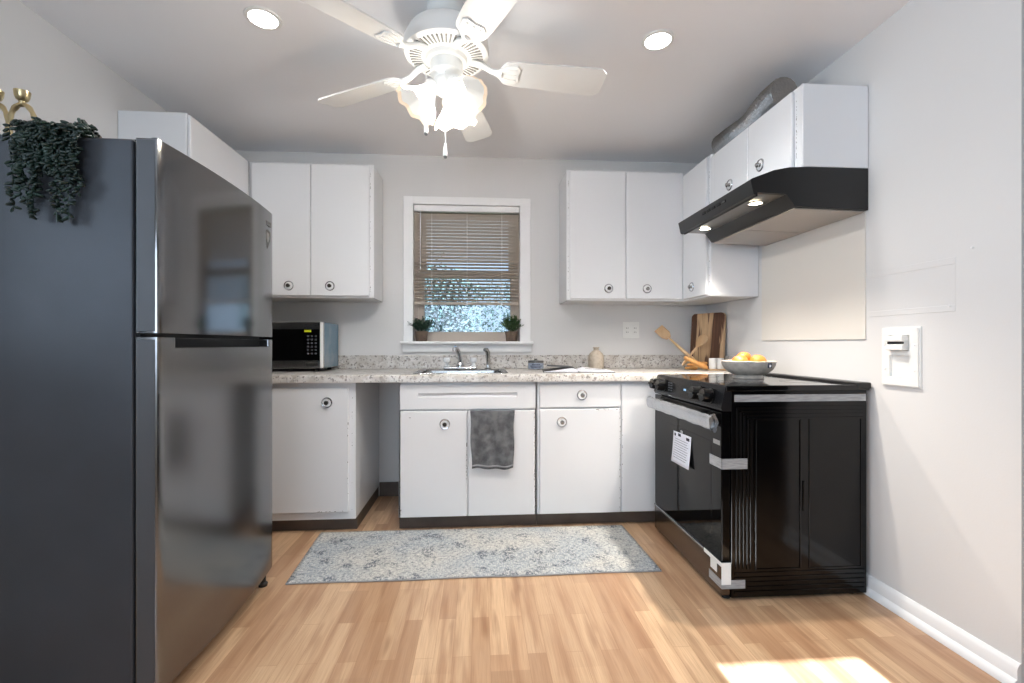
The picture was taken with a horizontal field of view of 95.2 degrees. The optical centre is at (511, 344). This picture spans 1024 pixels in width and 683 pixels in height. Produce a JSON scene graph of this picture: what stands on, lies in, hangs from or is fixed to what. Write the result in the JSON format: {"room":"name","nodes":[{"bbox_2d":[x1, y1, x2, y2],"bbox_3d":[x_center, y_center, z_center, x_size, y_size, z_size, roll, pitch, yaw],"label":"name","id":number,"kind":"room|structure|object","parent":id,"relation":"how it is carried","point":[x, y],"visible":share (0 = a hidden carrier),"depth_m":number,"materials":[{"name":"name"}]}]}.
{"room":"kitchen","nodes":[
{"label":"kitchen","id":0,"kind":"room"},
{"bbox_2d":[0,0,167,138],"bbox_3d":[-1.900,-0.136,0.490,0.100,2.445,5.845,0,0,-4],"label":"wall","id":1,"kind":"structure","parent":0,"point":[65,81],"depth_m":2.01,"materials":[{"name":"white paint"}]},
{"bbox_2d":[118,110,248,194],"bbox_3d":[-1.826,-0.737,2.820,0.374,0.877,0.927,0,0,-4],"label":"upper cabinet","id":2,"kind":"object","parent":1,"relation":"attached to","point":[181,131],"visible":0.13,"depth_m":2.38,"materials":[{"name":"white wood"}]},
{"bbox_2d":[20,0,910,162],"bbox_3d":[0.649,-1.399,0.670,5.211,0.080,5.845,0,0,-4],"label":"ceiling","id":3,"kind":"structure","parent":0,"point":[254,88],"depth_m":2.28,"materials":[{"name":"white paint"}]},
{"bbox_2d":[243,6,281,30],"bbox_3d":[-1.036,-1.355,1.947,0.144,0.007,0.144,0,0,-4],"label":"recessed light","id":4,"kind":"object","parent":3,"relation":"in","point":[258,16],"visible":1,"depth_m":1.94,"materials":[{"name":"white plastic"}]},
{"bbox_2d":[300,0,606,158],"bbox_3d":[-0.233,-1.041,1.905,1.264,0.636,1.284,0,0,-4],"label":"ceiling fan","id":5,"kind":"object","parent":3,"relation":"hanging from","point":[447,42],"visible":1,"depth_m":1.84,"materials":[{"name":"white"}]},
{"bbox_2d":[641,29,674,50],"bbox_3d":[0.652,-1.355,2.087,0.144,0.007,0.144,0,0,-4],"label":"recessed light","id":6,"kind":"object","parent":3,"relation":"in","point":[660,39],"visible":1,"depth_m":2.08,"materials":[{"name":"white plastic"}]},
{"bbox_2d":[235,150,705,481],"bbox_3d":[-0.249,-0.136,3.466,3.613,2.445,0.140,0,0,-4],"label":"wall","id":7,"kind":"structure","parent":0,"point":[364,328],"depth_m":3.40,"materials":[{"name":"white paint"}]},
{"bbox_2d":[249,162,382,301],"bbox_3d":[-1.307,-0.737,3.154,0.791,0.877,0.334,0,0,-4],"label":"upper cabinet","id":8,"kind":"object","parent":7,"relation":"attached to","point":[327,219],"visible":0.97,"depth_m":3.02,"materials":[{"name":"white wood"}]},
{"bbox_2d":[379,482,398,495],"bbox_3d":[-0.827,1.036,3.349,0.242,0.100,0.012,0,0,-4],"label":"baseboard","id":9,"kind":"structure","parent":7,"relation":"attached to","point":[385,488],"depth_m":3.34,"materials":[{"name":"plastic"}]},
{"bbox_2d":[400,196,533,351],"bbox_3d":[-0.324,-0.503,3.423,0.950,1.118,0.195,0,0,-4],"label":"window","id":10,"kind":"structure","parent":7,"relation":"in","point":[436,341],"depth_m":3.40,"materials":[{"name":"white paint"}]},
{"bbox_2d":[407,316,432,340],"bbox_3d":[-0.651,-0.113,3.357,0.204,0.185,0.147,0,0,-4],"label":"potted plant","id":11,"kind":"object","parent":10,"relation":"on","point":[420,335],"visible":0.99,"depth_m":3.33,"materials":[{"name":"green plant"}]},
{"bbox_2d":[414,205,518,304],"bbox_3d":[-0.327,-0.644,3.399,0.760,0.716,0.042,0,0,-4],"label":"window blind","id":12,"kind":"object","parent":10,"relation":"attached to","point":[422,219],"visible":1,"depth_m":3.40,"materials":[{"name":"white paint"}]},
{"bbox_2d":[501,315,523,340],"bbox_3d":[0.001,-0.120,3.399,0.182,0.199,0.134,0,0,-4],"label":"potted plant","id":13,"kind":"object","parent":10,"relation":"on","point":[511,335],"visible":0.98,"depth_m":3.37,"materials":[{"name":"green plant"}]},
{"bbox_2d":[277,355,734,368],"bbox_3d":[-0.271,0.127,3.071,3.511,0.097,0.644,0,0,-4],"label":"backsplash","id":14,"kind":"structure","parent":7,"relation":"attached to","point":[344,361],"depth_m":3.38,"materials":[{"name":"laminate"}]},
{"bbox_2d":[559,170,683,304],"bbox_3d":[0.762,-0.735,3.300,0.811,0.887,0.334,0,0,-4],"label":"upper cabinet","id":15,"kind":"object","parent":7,"relation":"attached to","point":[621,239],"visible":1,"depth_m":3.16,"materials":[{"name":"white wood"}]},
{"bbox_2d":[623,322,638,337],"bbox_3d":[0.884,-0.106,3.471,0.124,0.120,0.010,0,0,-4],"label":"outlet plate","id":16,"kind":"object","parent":7,"relation":"attached to","point":[630,329],"visible":1,"depth_m":3.47,"materials":[{"name":"white plastic"}]},
{"bbox_2d":[625,325,628,334],"bbox_3d":[0.854,-0.106,3.467,0.034,0.068,0.005,0,0,-4],"label":"socket","id":17,"kind":"object","parent":16,"relation":"attached to","point":[626,326],"depth_m":3.46,"materials":[{"name":"white plastic"}]},
{"bbox_2d":[633,325,636,334],"bbox_3d":[0.914,-0.106,3.471,0.034,0.068,0.005,0,0,-4],"label":"socket","id":18,"kind":"object","parent":16,"relation":"attached to","point":[634,326],"depth_m":3.47,"materials":[{"name":"white plastic"}]},
{"bbox_2d":[171,496,1001,682],"bbox_3d":[0.649,1.116,0.670,5.211,0.060,5.845,0,0,-4],"label":"floor","id":19,"kind":"structure","parent":0,"point":[671,625],"depth_m":1.74,"materials":[{"name":"laminate"}]},
{"bbox_2d":[0,134,271,682],"bbox_3d":[-1.469,0.242,1.718,0.851,1.688,0.801,0,0,-5],"label":"refrigerator","id":20,"kind":"object","parent":19,"relation":"on","point":[136,369],"visible":1,"depth_m":1.35,"materials":[{"name":"black metal"}]},
{"bbox_2d":[0,88,36,134],"bbox_3d":[-1.605,-0.703,1.491,0.186,0.209,0.042,0,0,-4],"label":"candle holder","id":21,"kind":"object","parent":20,"relation":"on","point":[23,96],"visible":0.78,"depth_m":1.49,"materials":[{"name":"gold metal"}]},
{"bbox_2d":[0,90,4,101],"bbox_3d":[-1.645,-0.788,1.488,0.042,0.040,0.042,0,0,-4],"label":"candle cup","id":22,"kind":"object","parent":21,"relation":"on","point":[2,93],"depth_m":1.49,"materials":[{"name":"gold metal"}]},
{"bbox_2d":[13,88,31,102],"bbox_3d":[-1.565,-0.788,1.494,0.042,0.040,0.042,0,0,-4],"label":"candle cup","id":23,"kind":"object","parent":21,"relation":"on","point":[23,96],"depth_m":1.48,"materials":[{"name":"gold metal"}]},
{"bbox_2d":[1,116,101,222],"bbox_3d":[-1.305,-0.494,1.363,0.208,0.308,0.195,0,0,-4],"label":"trailing plant","id":24,"kind":"object","parent":20,"relation":"on","point":[33,151],"visible":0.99,"depth_m":1.30,"materials":[{"name":"green plant"}]},
{"bbox_2d":[272,383,378,530],"bbox_3d":[-1.473,0.653,2.966,1.098,0.866,0.682,0,0,-4],"label":"base cabinet","id":25,"kind":"object","parent":19,"relation":"on","point":[325,436],"visible":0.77,"depth_m":2.68,"materials":[{"name":"white wood"}]},
{"bbox_2d":[399,382,536,527],"bbox_3d":[-0.278,0.653,3.050,0.811,0.866,0.682,0,0,-4],"label":"base cabinet","id":26,"kind":"object","parent":19,"relation":"on","point":[439,486],"visible":0.94,"depth_m":2.73,"materials":[{"name":"white wood"}]},
{"bbox_2d":[470,410,514,469],"bbox_3d":[-0.113,0.557,2.723,0.261,0.344,0.033,0,0,-4],"label":"dish towel","id":27,"kind":"object","parent":26,"relation":"hanging from","point":[492,431],"visible":1,"depth_m":2.72,"materials":[{"name":"grey fabric"}]},
{"bbox_2d":[285,525,661,584],"bbox_3d":[-0.191,1.082,2.453,1.782,0.010,0.590,0,0,-4],"label":"runner rug","id":28,"kind":"object","parent":19,"relation":"on","point":[428,554],"visible":1,"depth_m":2.38,"materials":[{"name":"fabric"}]},
{"bbox_2d":[536,381,657,524],"bbox_3d":[0.805,0.653,3.126,1.356,0.866,0.682,0,0,-4],"label":"base cabinet","id":29,"kind":"object","parent":19,"relation":"on","point":[596,439],"visible":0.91,"depth_m":2.79,"materials":[{"name":"white wood"}]},
{"bbox_2d":[272,355,734,382],"bbox_3d":[-0.270,0.149,3.052,3.511,0.141,0.682,0,0,-4],"label":"countertop","id":30,"kind":"structure","parent":29,"relation":"on","point":[350,368],"depth_m":3.25,"materials":[{"name":"stone"}]},
{"bbox_2d":[259,322,337,371],"bbox_3d":[-1.452,0.016,3.114,0.482,0.319,0.326,0,0,-4],"label":"microwave oven","id":31,"kind":"object","parent":30,"relation":"on","point":[294,344],"visible":0.68,"depth_m":2.96,"materials":[{"name":"silver metal"}]},
{"bbox_2d":[443,346,476,368],"bbox_3d":[-0.353,0.091,3.156,0.232,0.162,0.203,0,0,-4],"label":"kitchen faucet","id":32,"kind":"object","parent":30,"relation":"on","point":[459,365],"visible":0.98,"depth_m":3.20,"materials":[{"name":"silver metal"}]},
{"bbox_2d":[413,369,507,373],"bbox_3d":[-0.324,0.256,3.025,0.574,0.169,0.504,0,0,-4],"label":"sink","id":33,"kind":"object","parent":30,"relation":"in","point":[422,371],"visible":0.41,"depth_m":3.16,"materials":[{"name":"silver metal"}]},
{"bbox_2d":[483,348,490,368],"bbox_3d":[-0.173,0.098,3.236,0.064,0.146,0.048,0,0,-42],"label":"sprayer","id":34,"kind":"object","parent":33,"relation":"on","point":[486,350],"visible":0.97,"depth_m":3.23,"materials":[{"name":"silver metal"}]},
{"bbox_2d":[528,358,543,369],"bbox_3d":[0.165,0.136,3.240,0.110,0.078,0.110,0,0,-4],"label":"candle tin","id":35,"kind":"object","parent":30,"relation":"on","point":[535,364],"visible":0.98,"depth_m":3.20,"materials":[{"name":"silver metal"}]},
{"bbox_2d":[542,364,614,372],"bbox_3d":[0.420,0.156,3.022,0.444,0.038,0.280,0,0,3],"label":"open book","id":36,"kind":"object","parent":30,"relation":"on","point":[561,368],"visible":1,"depth_m":2.89,"materials":[{"name":"grey paper"}]},
{"bbox_2d":[588,347,603,368],"bbox_3d":[0.595,0.097,3.305,0.112,0.156,0.112,0,0,-4],"label":"bud vase","id":37,"kind":"object","parent":30,"relation":"on","point":[595,358],"visible":0.9,"depth_m":3.26,"materials":[{"name":"beige ceramic"}]},
{"bbox_2d":[654,325,699,367],"bbox_3d":[1.187,0.012,3.340,0.342,0.310,0.043,0,0,42],"label":"wooden spatula","id":38,"kind":"object","parent":30,"relation":"on","point":[661,331],"visible":0.94,"depth_m":3.40,"materials":[{"name":"brown wood"}]},
{"bbox_2d":[685,366,697,369],"bbox_3d":[1.220,0.162,3.184,0.083,0.027,0.027,0,0,3],"label":"wooden utensil","id":39,"kind":"object","parent":30,"relation":"on","point":[689,367],"visible":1,"depth_m":3.17,"materials":[{"name":"brown wood"}]},
{"bbox_2d":[687,362,707,365],"bbox_3d":[1.263,0.134,3.190,0.134,0.032,0.026,0,0,13],"label":"wooden utensil","id":40,"kind":"object","parent":39,"relation":"on","point":[706,363],"visible":0.55,"depth_m":3.19,"materials":[{"name":"brown wood"}]},
{"bbox_2d":[682,334,707,365],"bbox_3d":[1.263,0.038,3.232,0.187,0.222,0.030,0,0,-4],"label":"wooden spoon","id":41,"kind":"object","parent":30,"relation":"on","point":[702,339],"visible":1,"depth_m":3.23,"materials":[{"name":"brown wood"}]},
{"bbox_2d":[684,356,707,368],"bbox_3d":[1.229,0.123,3.125,0.156,0.090,0.038,0,0,15],"label":"wooden utensil","id":42,"kind":"object","parent":30,"relation":"on","point":[695,362],"visible":1,"depth_m":3.11,"materials":[{"name":"brown wood"}]},
{"bbox_2d":[690,312,725,368],"bbox_3d":[1.384,-0.023,3.309,0.048,0.395,0.265,0,0,-31],"label":"cutting board","id":43,"kind":"object","parent":30,"relation":"on","point":[713,325],"visible":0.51,"depth_m":3.29,"materials":[{"name":"brown wood"}]},
{"bbox_2d":[705,369,725,370],"bbox_3d":[1.373,0.170,3.129,0.130,0.010,0.070,0,0,-4],"label":"wooden tray","id":44,"kind":"object","parent":30,"relation":"on","point":[705,369],"visible":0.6,"depth_m":3.10,"materials":[{"name":"brown wood"}]},
{"bbox_2d":[709,358,716,368],"bbox_3d":[1.343,0.129,3.128,0.047,0.072,0.047,0,0,-4],"label":"cup","id":45,"kind":"object","parent":44,"relation":"on","point":[712,361],"visible":1,"depth_m":3.11,"materials":[{"name":"white ceramic"}]},
{"bbox_2d":[716,358,723,368],"bbox_3d":[1.394,0.129,3.132,0.047,0.072,0.047,0,0,-4],"label":"cup","id":46,"kind":"object","parent":44,"relation":"on","point":[719,365],"visible":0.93,"depth_m":3.11,"materials":[{"name":"white ceramic"}]},
{"bbox_2d":[647,373,870,598],"bbox_3d":[1.165,0.626,2.377,0.729,0.921,0.769,0,0,-4],"label":"electric range","id":47,"kind":"object","parent":19,"relation":"on","point":[770,500],"visible":0.94,"depth_m":2.01,"materials":[{"name":"black metal"}]},
{"bbox_2d":[671,430,690,469],"bbox_3d":[0.852,0.524,2.358,0.016,0.175,0.205,0,0,-4],"label":"instruction sheet","id":48,"kind":"object","parent":47,"relation":"attached to","point":[681,449],"visible":1,"depth_m":2.35,"materials":[{"name":"white paper"}]},
{"bbox_2d":[721,360,776,378],"bbox_3d":[1.218,0.129,2.412,0.258,0.091,0.258,0,0,-4],"label":"fruit bowl","id":49,"kind":"object","parent":47,"relation":"on","point":[739,369],"visible":0.95,"depth_m":2.33,"materials":[{"name":"grey ceramic"}]},
{"bbox_2d":[731,355,748,360],"bbox_3d":[1.169,0.095,2.396,0.087,0.075,0.082,0,0,-4],"label":"orange","id":50,"kind":"object","parent":49,"relation":"in","point":[736,358],"visible":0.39,"depth_m":2.37,"materials":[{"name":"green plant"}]},
{"bbox_2d":[737,352,750,359],"bbox_3d":[1.218,0.071,2.457,0.072,0.063,0.068,0,0,-4],"label":"orange","id":51,"kind":"object","parent":49,"relation":"in","point":[745,354],"visible":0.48,"depth_m":2.43,"materials":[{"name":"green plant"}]},
{"bbox_2d":[749,355,766,360],"bbox_3d":[1.272,0.091,2.420,0.085,0.074,0.080,0,0,-4],"label":"orange","id":52,"kind":"object","parent":49,"relation":"in","point":[755,357],"visible":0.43,"depth_m":2.40,"materials":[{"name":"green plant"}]},
{"bbox_2d":[658,374,869,390],"bbox_3d":[1.201,0.188,2.380,0.645,0.025,0.764,0,0,-4],"label":"cooktop","id":53,"kind":"object","parent":47,"relation":"in","point":[715,382],"depth_m":2.14,"materials":[{"name":"black glass"}]},
{"bbox_2d":[706,0,1023,682],"bbox_3d":[1.704,-0.136,0.724,0.102,2.445,5.605,0,0,-4],"label":"wall","id":54,"kind":"structure","parent":0,"point":[944,79],"depth_m":1.71,"materials":[{"name":"white paint"}]},
{"bbox_2d":[668,154,757,305],"bbox_3d":[1.309,-0.721,3.169,0.345,0.864,0.669,0,0,-4],"label":"upper cabinet","id":55,"kind":"object","parent":54,"relation":"attached to","point":[713,273],"visible":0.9,"depth_m":2.85,"materials":[{"name":"white wood"}]},
{"bbox_2d":[678,167,867,245],"bbox_3d":[1.267,-0.676,2.392,0.536,0.188,0.730,0,0,-4],"label":"range hood","id":56,"kind":"object","parent":54,"relation":"attached to","point":[771,207],"visible":1,"depth_m":2.10,"materials":[{"name":"black metal"}]},
{"bbox_2d":[698,227,711,230],"bbox_3d":[1.081,-0.645,2.612,0.072,0.006,0.072,0,0,-4],"label":"lamp","id":57,"kind":"object","parent":56,"relation":"on","point":[700,228],"depth_m":2.62,"materials":[{"name":"beige glass"}]},
{"bbox_2d":[747,200,763,205],"bbox_3d":[1.114,-0.645,2.139,0.072,0.006,0.072,0,0,-4],"label":"lamp","id":58,"kind":"object","parent":56,"relation":"on","point":[751,202],"depth_m":2.13,"materials":[{"name":"beige"}]},
{"bbox_2d":[711,83,867,202],"bbox_3d":[1.361,-0.951,2.434,0.345,0.364,0.804,0,0,-4],"label":"upper cabinet","id":59,"kind":"object","parent":54,"relation":"attached to","point":[814,125],"visible":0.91,"depth_m":2.04,"materials":[{"name":"white wood"}]},
{"bbox_2d":[712,77,796,152],"bbox_3d":[1.302,-1.206,2.551,0.186,0.158,0.638,0,0,-4],"label":"duct","id":60,"kind":"object","parent":59,"relation":"on","point":[781,87],"visible":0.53,"depth_m":2.35,"materials":[{"name":"grey metal"}]},
{"bbox_2d":[762,211,865,340],"bbox_3d":[1.531,-0.304,2.436,0.006,0.564,0.756,0,0,-4],"label":"backsplash panel","id":61,"kind":"object","parent":54,"relation":"attached to","point":[814,281],"visible":1,"depth_m":2.34,"materials":[{"name":"white paint"}]},
{"bbox_2d":[882,326,921,388],"bbox_3d":[1.556,0.051,1.885,0.034,0.240,0.172,0,0,-4],"label":"outlet box","id":62,"kind":"object","parent":54,"relation":"attached to","point":[901,346],"visible":1,"depth_m":1.87,"materials":[{"name":"white plastic"}]},
{"bbox_2d":[885,335,908,349],"bbox_3d":[1.555,-0.006,1.889,0.032,0.060,0.080,0,0,-4],"label":"receptacle","id":63,"kind":"object","parent":62,"relation":"attached to","point":[893,342],"depth_m":1.87,"materials":[{"name":"white plastic"}]},
{"bbox_2d":[864,573,1020,682],"bbox_3d":[1.641,1.046,0.720,0.028,0.080,5.605,0,0,-4],"label":"baseboard","id":64,"kind":"structure","parent":54,"relation":"attached to","point":[1003,668],"depth_m":1.69,"materials":[{"name":"white paint"}]},
{"label":"outside","id":65,"kind":"structure","parent":0,"visible":0},
{"bbox_3d":[-1.182,1.536,16.761,28.000,0.100,26.395,0,0,-4],"label":"ground","id":66,"kind":"structure","parent":65,"visible":0},
{"bbox_2d":[425,259,487,331],"bbox_3d":[-1.656,-0.062,6.780,2.712,3.102,1.791,0,0,-16],"label":"tree","id":67,"kind":"object","parent":66,"relation":"on","point":[443,315],"visible":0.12,"depth_m":6.74,"materials":[{"name":"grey plant"}]},
{"bbox_2d":[467,279,509,331],"bbox_3d":[0.645,-0.330,11.639,3.632,3.637,2.505,0,0,14],"label":"tree","id":68,"kind":"object","parent":66,"relation":"on","point":[484,311],"visible":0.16,"depth_m":11.39,"materials":[{"name":"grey plant"}]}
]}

